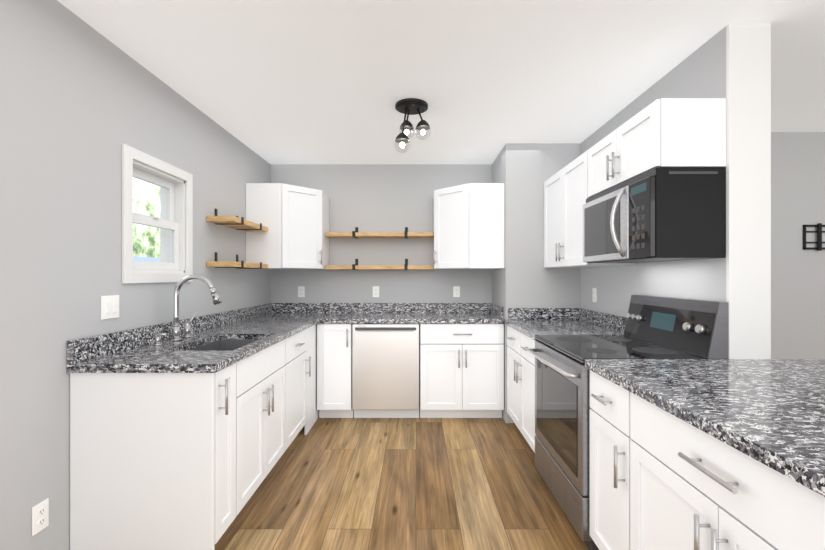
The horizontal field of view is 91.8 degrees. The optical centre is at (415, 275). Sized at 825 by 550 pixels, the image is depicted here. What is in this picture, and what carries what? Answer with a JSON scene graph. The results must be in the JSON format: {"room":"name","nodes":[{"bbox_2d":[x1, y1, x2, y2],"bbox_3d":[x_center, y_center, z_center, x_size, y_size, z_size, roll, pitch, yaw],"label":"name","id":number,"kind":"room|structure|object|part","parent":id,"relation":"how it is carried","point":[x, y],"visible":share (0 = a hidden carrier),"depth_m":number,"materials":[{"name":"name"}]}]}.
{"room":"kitchen","nodes":[
{"label":"kitchen","id":0,"kind":"room"},
{"bbox_2d":[0,0,270,549],"bbox_3d":[-1.604,0.065,0.895,0.160,2.470,6.990,0,0,0],"label":"wall","id":1,"kind":"structure","parent":0,"point":[81,101],"depth_m":1.74,"materials":[{"name":"grey paint"}]},
{"bbox_2d":[32,498,48,535],"bbox_3d":[-1.519,0.975,1.620,0.009,0.115,0.070,0,0,0],"label":"electrical outlet","id":2,"kind":"object","parent":1,"relation":"attached to","point":[40,516],"visible":1,"depth_m":1.61,"materials":[{"name":"white plastic"}]},
{"bbox_2d":[101,295,118,319],"bbox_3d":[-1.518,0.155,1.990,0.010,0.115,0.116,0,0,0],"label":"rocker light switch","id":3,"kind":"object","parent":1,"relation":"attached to","point":[109,307],"visible":1,"depth_m":1.98,"materials":[{"name":"white plastic"}]},
{"bbox_2d":[122,144,192,283],"bbox_3d":[-1.593,-0.323,2.385,0.173,0.725,0.630,0,0,0],"label":"window","id":4,"kind":"structure","parent":1,"relation":"in","point":[173,222],"depth_m":2.44,"materials":[{"name":"white"}]},
{"bbox_2d":[206,252,267,268],"bbox_3d":[-1.418,-0.121,3.236,0.206,0.118,0.673,0,0,0],"label":"floating shelf","id":5,"kind":"object","parent":1,"relation":"attached to","point":[236,264],"visible":1,"depth_m":3.02,"materials":[{"name":"brown wood"}]},
{"bbox_2d":[206,209,267,231],"bbox_3d":[-1.418,-0.451,3.236,0.206,0.118,0.673,0,0,0],"label":"floating shelf","id":6,"kind":"object","parent":1,"relation":"attached to","point":[237,223],"visible":1,"depth_m":3.04,"materials":[{"name":"brown wood"}]},
{"bbox_2d":[271,164,491,399],"bbox_3d":[0.058,0.065,4.270,3.164,2.470,0.160,0,0,0],"label":"wall","id":7,"kind":"structure","parent":0,"point":[380,197],"depth_m":4.19,"materials":[{"name":"grey paint"}]},
{"bbox_2d":[246,183,328,268],"bbox_3d":[-1.208,-0.450,3.879,0.626,0.760,0.615,0,0,0],"label":"upper cabinet","id":8,"kind":"object","parent":7,"relation":"attached to","point":[294,219],"visible":1,"depth_m":3.61,"materials":[{"name":"white paint"}]},
{"bbox_2d":[298,286,304,296],"bbox_3d":[-1.200,0.165,4.185,0.070,0.115,0.009,0,0,0],"label":"electrical outlet","id":9,"kind":"object","parent":7,"relation":"attached to","point":[301,291],"visible":1,"depth_m":4.18,"materials":[{"name":"white plastic"}]},
{"bbox_2d":[373,286,378,296],"bbox_3d":[-0.420,0.165,4.185,0.070,0.115,0.009,0,0,0],"label":"electrical outlet","id":10,"kind":"object","parent":7,"relation":"attached to","point":[375,291],"visible":1,"depth_m":4.18,"materials":[{"name":"white plastic"}]},
{"bbox_2d":[325,259,433,269],"bbox_3d":[-0.365,-0.121,4.084,1.084,0.118,0.206,0,0,0],"label":"shelf","id":11,"kind":"object","parent":7,"relation":"attached to","point":[356,266],"visible":1,"depth_m":3.99,"materials":[{"name":"brown wood"}]},
{"bbox_2d":[325,227,433,238],"bbox_3d":[-0.365,-0.451,4.084,1.084,0.118,0.206,0,0,0],"label":"shelf","id":12,"kind":"object","parent":7,"relation":"attached to","point":[356,234],"visible":1,"depth_m":3.99,"materials":[{"name":"brown wood"}]},
{"bbox_2d":[453,286,459,296],"bbox_3d":[0.425,0.165,4.185,0.070,0.115,0.009,0,0,0],"label":"electrical outlet","id":13,"kind":"object","parent":7,"relation":"attached to","point":[456,291],"visible":1,"depth_m":4.18,"materials":[{"name":"white plastic"}]},
{"bbox_2d":[433,183,503,268],"bbox_3d":[0.478,-0.450,3.879,0.626,0.760,0.615,0,0,0],"label":"upper cabinet","id":14,"kind":"object","parent":7,"relation":"attached to","point":[468,225],"visible":1,"depth_m":3.58,"materials":[{"name":"white paint"}]},
{"bbox_2d":[215,400,588,549],"bbox_3d":[1.600,1.330,0.945,7.200,0.060,7.090,0,0,0],"label":"floor","id":15,"kind":"structure","parent":0,"point":[353,483],"depth_m":2.39,"materials":[{"name":"brown wood"}]},
{"bbox_2d":[70,363,235,549],"bbox_3d":[-1.186,0.862,1.873,0.670,0.876,0.231,0,0,0],"label":"base cabinet","id":16,"kind":"object","parent":15,"relation":"on","point":[225,447],"depth_m":1.76,"materials":[{"name":"white paint"}]},
{"bbox_3d":[-1.207,0.862,1.766,0.628,0.876,0.018,0,0,0],"label":"base cabinet left end panel","id":17,"kind":"part","parent":16,"relation":"part of","materials":[{"name":"white wood"}]},
{"bbox_2d":[67,303,318,372],"bbox_3d":[-1.197,0.352,2.965,0.647,0.140,2.445,0,0,0],"label":"countertop","id":18,"kind":"structure","parent":16,"relation":"on","point":[134,350],"depth_m":2.15,"materials":[{"name":"grey stone"}]},
{"bbox_2d":[153,333,166,345],"bbox_3d":[-1.416,0.350,2.215,0.072,0.066,0.044,0,0,0],"label":"soap dispenser","id":19,"kind":"object","parent":18,"relation":"on","point":[158,340],"visible":1,"depth_m":2.21,"materials":[{"name":"silver metal"}]},
{"bbox_2d":[183,312,196,337],"bbox_3d":[-1.415,0.304,2.500,0.079,0.158,0.048,0,0,0],"label":"lever","id":20,"kind":"object","parent":18,"relation":"on","point":[187,330],"visible":1,"depth_m":2.49,"materials":[{"name":"silver metal"}]},
{"bbox_2d":[170,274,221,340],"bbox_3d":[-1.310,0.186,2.385,0.297,0.393,0.058,0,0,0],"label":"faucet","id":21,"kind":"object","parent":18,"relation":"on","point":[216,299],"visible":1,"depth_m":2.37,"materials":[{"name":"silver metal"}]},
{"bbox_2d":[186,340,256,350],"bbox_3d":[-1.123,0.523,2.360,0.363,0.201,0.608,0,0,0],"label":"sink","id":22,"kind":"object","parent":18,"relation":"in","point":[224,345],"depth_m":2.66,"materials":[{"name":"grey metal"}]},
{"bbox_2d":[220,339,284,515],"bbox_3d":[-1.182,0.862,2.365,0.661,0.876,0.746,0,0,0],"label":"base cabinet","id":23,"kind":"object","parent":15,"relation":"on","point":[260,413],"visible":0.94,"depth_m":2.28,"materials":[{"name":"white paint"}]},
{"bbox_2d":[284,329,310,449],"bbox_3d":[-1.182,0.862,3.005,0.661,0.876,0.526,0,0,0],"label":"drawer base","id":24,"kind":"object","parent":15,"relation":"on","point":[295,365],"visible":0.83,"depth_m":2.99,"materials":[{"name":"white paint"}]},
{"bbox_2d":[305,324,318,434],"bbox_3d":[-1.204,0.862,3.729,0.616,0.876,0.914,0,0,0],"label":"base cabinet","id":25,"kind":"object","parent":15,"relation":"on","point":[312,410],"visible":0.1,"depth_m":3.46,"materials":[{"name":"white paint"}]},
{"bbox_2d":[317,324,353,417],"bbox_3d":[-0.732,0.862,3.857,0.309,0.876,0.655,0,0,0],"label":"base cabinet","id":26,"kind":"object","parent":15,"relation":"on","point":[334,370],"visible":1,"depth_m":3.58,"materials":[{"name":"white paint"}]},
{"bbox_2d":[352,324,418,417],"bbox_3d":[-0.270,0.864,3.857,0.602,0.872,0.626,0,0,0],"label":"stainless steel dishwasher","id":27,"kind":"object","parent":15,"relation":"on","point":[385,370],"visible":1,"depth_m":3.56,"materials":[{"name":"grey metal"}]},
{"bbox_2d":[420,324,503,417],"bbox_3d":[0.412,0.862,3.857,0.751,0.876,0.655,0,0,0],"label":"base cabinet","id":28,"kind":"object","parent":15,"relation":"on","point":[461,370],"depth_m":3.57,"materials":[{"name":"white paint"}]},
{"bbox_2d":[319,303,504,323],"bbox_3d":[-0.035,0.352,3.870,1.652,0.140,0.635,0,0,0],"label":"countertop","id":29,"kind":"structure","parent":28,"relation":"on","point":[329,313],"depth_m":3.99,"materials":[{"name":"grey stone"}]},
{"bbox_2d":[506,325,520,430],"bbox_3d":[1.102,0.862,3.299,0.686,0.876,0.451,0,0,0],"label":"drawer base","id":30,"kind":"object","parent":15,"relation":"on","point":[513,386],"visible":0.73,"depth_m":3.32,"materials":[{"name":"white paint"}]},
{"bbox_2d":[516,333,535,452],"bbox_3d":[1.102,0.862,2.841,0.686,0.876,0.455,0,0,0],"label":"drawer base","id":31,"kind":"object","parent":15,"relation":"on","point":[527,394],"visible":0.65,"depth_m":2.90,"materials":[{"name":"white paint"}]},
{"bbox_2d":[504,308,626,339],"bbox_3d":[1.113,0.352,3.071,0.667,0.140,0.912,0,0,0],"label":"countertop","id":32,"kind":"structure","parent":31,"relation":"on","point":[531,322],"depth_m":3.17,"materials":[{"name":"grey stone"}]},
{"bbox_2d":[590,370,631,549],"bbox_3d":[1.090,0.862,1.675,0.661,0.876,0.346,0,0,0],"label":"drawer base","id":33,"kind":"object","parent":15,"relation":"on","point":[610,438],"visible":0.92,"depth_m":1.66,"materials":[{"name":"white paint"}]},
{"bbox_2d":[528,295,727,549],"bbox_3d":[1.073,0.711,2.231,0.745,1.178,0.758,0,0,0],"label":"steel electric range","id":34,"kind":"object","parent":15,"relation":"on","point":[657,327],"visible":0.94,"depth_m":2.08,"materials":[{"name":"grey metal"}]},
{"bbox_2d":[630,392,824,549],"bbox_3d":[1.090,0.862,1.060,0.661,0.876,0.876,0,0,0],"label":"base cabinet","id":35,"kind":"object","parent":15,"relation":"on","point":[692,487],"depth_m":1.10,"materials":[{"name":"white paint"}]},
{"bbox_3d":[1.865,0.862,1.012,0.829,0.876,1.525,0,0,0],"label":"base cabinet","id":36,"kind":"object","parent":15,"relation":"on","visible":0},
{"bbox_2d":[585,359,824,496],"bbox_3d":[1.550,0.403,1.034,1.540,0.038,1.627,0,0,0],"label":"countertop","id":37,"kind":"structure","parent":36,"relation":"on","point":[770,413],"depth_m":1.25,"materials":[{"name":"grey stone"}]},
{"bbox_2d":[57,0,824,163],"bbox_3d":[1.600,-1.210,0.945,7.200,0.080,7.090,0,0,0],"label":"ceiling","id":38,"kind":"structure","parent":0,"point":[301,81],"depth_m":2.19,"materials":[{"name":"white paint"}]},
{"bbox_2d":[394,98,430,152],"bbox_3d":[-0.022,-0.999,2.740,0.252,0.340,0.224,0,0,0],"label":"ceiling light","id":39,"kind":"object","parent":38,"relation":"hanging from","point":[411,106],"visible":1,"depth_m":2.71,"materials":[{"name":"black metal"}]},
{"bbox_2d":[492,143,579,422],"bbox_3d":[1.123,0.065,3.860,0.657,2.470,0.660,0,0,0],"label":"wall","id":40,"kind":"structure","parent":0,"point":[523,277],"depth_m":3.53,"materials":[{"name":"grey paint"}]},
{"bbox_2d":[580,26,725,316],"bbox_3d":[1.545,0.065,3.030,0.190,2.470,2.321,0,0,0],"label":"wall","id":41,"kind":"structure","parent":0,"point":[700,72],"depth_m":2.28,"materials":[{"name":"grey paint"}]},
{"bbox_2d":[544,150,635,267],"bbox_3d":[1.266,-0.450,3.078,0.363,0.760,0.897,0,0,0],"label":"upper cabinet","id":42,"kind":"object","parent":41,"relation":"attached to","point":[565,192],"visible":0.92,"depth_m":3.01,"materials":[{"name":"white paint"}]},
{"bbox_2d":[592,288,596,301],"bbox_3d":[1.445,0.155,3.240,0.009,0.115,0.070,0,0,0],"label":"electrical outlet","id":43,"kind":"object","parent":41,"relation":"attached to","point":[594,294],"visible":1,"depth_m":3.23,"materials":[{"name":"white plastic"}]},
{"bbox_2d":[588,98,725,196],"bbox_3d":[1.266,-0.671,2.246,0.363,0.318,0.758,0,0,0],"label":"upper cabinet","id":44,"kind":"object","parent":41,"relation":"attached to","point":[675,133],"visible":0.85,"depth_m":1.87,"materials":[{"name":"white paint"}]},
{"bbox_2d":[583,168,725,262],"bbox_3d":[1.233,-0.295,2.245,0.428,0.421,0.760,0,0,0],"label":"microwave","id":45,"kind":"object","parent":44,"relation":"attached to","point":[663,214],"visible":1,"depth_m":1.87,"materials":[{"name":"black plastic"}]},
{"bbox_2d":[726,23,770,358],"bbox_3d":[1.545,0.066,1.859,0.194,2.469,0.020,0,0,0],"label":"column","id":46,"kind":"structure","parent":41,"relation":"attached to","point":[748,172],"depth_m":1.85,"materials":[{"name":"white paint"}]},
{"bbox_2d":[771,132,824,358],"bbox_3d":[3.335,0.065,3.330,3.390,2.470,0.160,0,0,0],"label":"wall","id":47,"kind":"structure","parent":0,"point":[797,270],"depth_m":3.23,"materials":[{"name":"grey paint"}]},
{"bbox_2d":[803,223,824,250],"bbox_3d":[3.380,-0.315,3.232,0.480,0.220,0.034,0,0,0],"label":"wall mount bracket","id":48,"kind":"object","parent":47,"relation":"attached to","point":[819,232],"visible":0.98,"depth_m":3.23,"materials":[{"name":"black metal"}]},
{"label":"outside","id":49,"kind":"structure","parent":0,"visible":0},
{"bbox_2d":[133,177,159,261],"bbox_3d":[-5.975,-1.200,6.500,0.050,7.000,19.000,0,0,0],"label":"garden","id":50,"kind":"object","parent":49,"point":[147,233],"depth_m":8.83,"materials":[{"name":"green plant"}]}
]}

